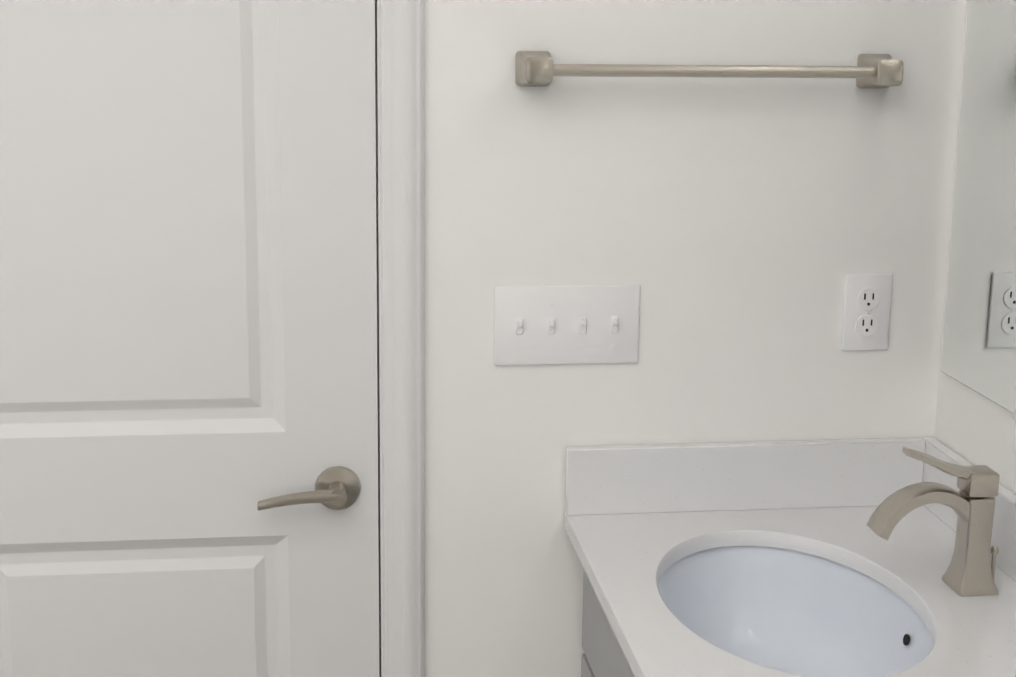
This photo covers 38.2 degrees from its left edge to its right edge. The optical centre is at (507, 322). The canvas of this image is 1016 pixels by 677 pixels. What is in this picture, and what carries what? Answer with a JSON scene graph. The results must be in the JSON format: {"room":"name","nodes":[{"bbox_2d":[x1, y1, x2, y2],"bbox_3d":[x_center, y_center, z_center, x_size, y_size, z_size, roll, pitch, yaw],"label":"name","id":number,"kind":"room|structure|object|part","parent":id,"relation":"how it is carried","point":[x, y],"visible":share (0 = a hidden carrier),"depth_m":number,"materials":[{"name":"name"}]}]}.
{"room":"bathroom","nodes":[
{"label":"bathroom","id":0,"kind":"room"},
{"bbox_2d":[424,0,966,676],"bbox_3d":[-0.711,-0.071,2.045,2.960,2.450,0.120,-1,12,-7],"label":"wall","id":1,"kind":"structure","parent":0,"point":[736,230],"depth_m":2.10,"materials":[{"name":"white paint"}]},
{"bbox_2d":[0,0,378,676],"bbox_3d":[-0.558,0.134,2.042,0.750,2.030,0.082,-1,12,-7],"label":"door","id":2,"kind":"structure","parent":1,"relation":"in","point":[188,322],"depth_m":2.04,"materials":[{"name":"white paint"}]},
{"bbox_3d":[-0.567,0.086,2.013,0.725,1.620,0.048,-1,12,-7],"label":"door hardware","id":3,"kind":"part","parent":2,"relation":"part of","materials":[{"name":"silver metal"}]},
{"bbox_2d":[375,0,423,676],"bbox_3d":[-0.544,0.097,2.092,0.839,2.107,0.138,-1,12,-7],"label":"door frame","id":4,"kind":"structure","parent":1,"relation":"attached to","point":[399,69],"depth_m":2.06,"materials":[{"name":"white paint"}]},
{"bbox_2d":[494,285,639,364],"bbox_3d":[0.083,0.002,2.092,0.209,0.114,0.016,-1,12,-7],"label":"switch plate","id":5,"kind":"object","parent":1,"relation":"attached to","point":[571,324],"visible":1,"depth_m":2.08,"materials":[{"name":"white plastic"}]},
{"bbox_2d":[515,51,903,87],"bbox_3d":[0.280,-0.346,2.016,0.536,0.048,0.070,-1,12,-7],"label":"towel rail","id":6,"kind":"object","parent":1,"relation":"attached to","point":[536,68],"visible":1,"depth_m":2.00,"materials":[{"name":"silver metal"}]},
{"bbox_2d":[564,437,922,512],"bbox_3d":[0.353,0.228,2.172,0.542,0.101,0.020,-1,12,-7],"label":"backsplash","id":7,"kind":"structure","parent":1,"relation":"attached to","point":[796,474],"depth_m":2.16,"materials":[{"name":"white stone"}]},
{"bbox_2d":[841,273,891,349],"bbox_3d":[0.527,-0.015,2.150,0.071,0.115,0.008,-1,12,-7],"label":"electrical outlet plate","id":8,"kind":"object","parent":1,"relation":"attached to","point":[867,304],"visible":1,"depth_m":2.15,"materials":[{"name":"white plastic"}]},
{"bbox_2d":[934,0,1015,494],"bbox_3d":[0.942,0.313,0.330,0.120,2.450,3.780,-1,12,-7],"label":"wall","id":9,"kind":"structure","parent":0,"point":[972,427],"depth_m":2.08,"materials":[{"name":"white paint"}]},
{"bbox_2d":[923,437,1015,580],"bbox_3d":[0.730,0.388,1.439,0.020,0.101,1.604,-1,12,-7],"label":"backsplash","id":10,"kind":"structure","parent":9,"relation":"attached to","point":[1010,568],"depth_m":1.92,"materials":[{"name":"white stone"}]},
{"bbox_2d":[941,0,1015,421],"bbox_3d":[0.742,-0.243,1.324,0.010,0.983,1.530,-1,12,-7],"label":"mirror","id":11,"kind":"object","parent":9,"relation":"attached to","point":[979,348],"visible":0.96,"depth_m":2.01,"materials":[{"name":"clear glass"}]},
{"bbox_3d":[-0.527,1.506,0.766,2.960,0.100,4.500,-1,12,-7],"label":"floor","id":12,"kind":"structure","parent":0,"visible":0},
{"bbox_2d":[563,525,638,676],"bbox_3d":[0.452,0.873,1.528,0.564,0.847,1.559,-1,12,-7],"label":"bathroom vanity","id":13,"kind":"object","parent":12,"relation":"on","point":[605,655],"depth_m":2.04,"materials":[{"name":"grey"}]},
{"bbox_2d":[563,505,1015,676],"bbox_3d":[0.461,0.451,1.417,0.562,0.022,1.604,-1,12,-7],"label":"countertop","id":14,"kind":"structure","parent":13,"relation":"on","point":[658,644],"depth_m":1.90,"materials":[{"name":"white stone"}]},
{"bbox_2d":[631,529,986,676],"bbox_3d":[0.356,0.435,1.873,0.372,0.162,0.537,-1,12,-7],"label":"sink","id":15,"kind":"object","parent":14,"relation":"in","point":[804,602],"depth_m":2.04,"materials":[{"name":"white ceramic"}]},
{"bbox_2d":[863,441,1010,596],"bbox_3d":[0.544,0.250,1.863,0.169,0.188,0.060,-1,12,-7],"label":"faucet","id":16,"kind":"object","parent":14,"relation":"on","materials":[{"name":"silver metal"}]}
]}

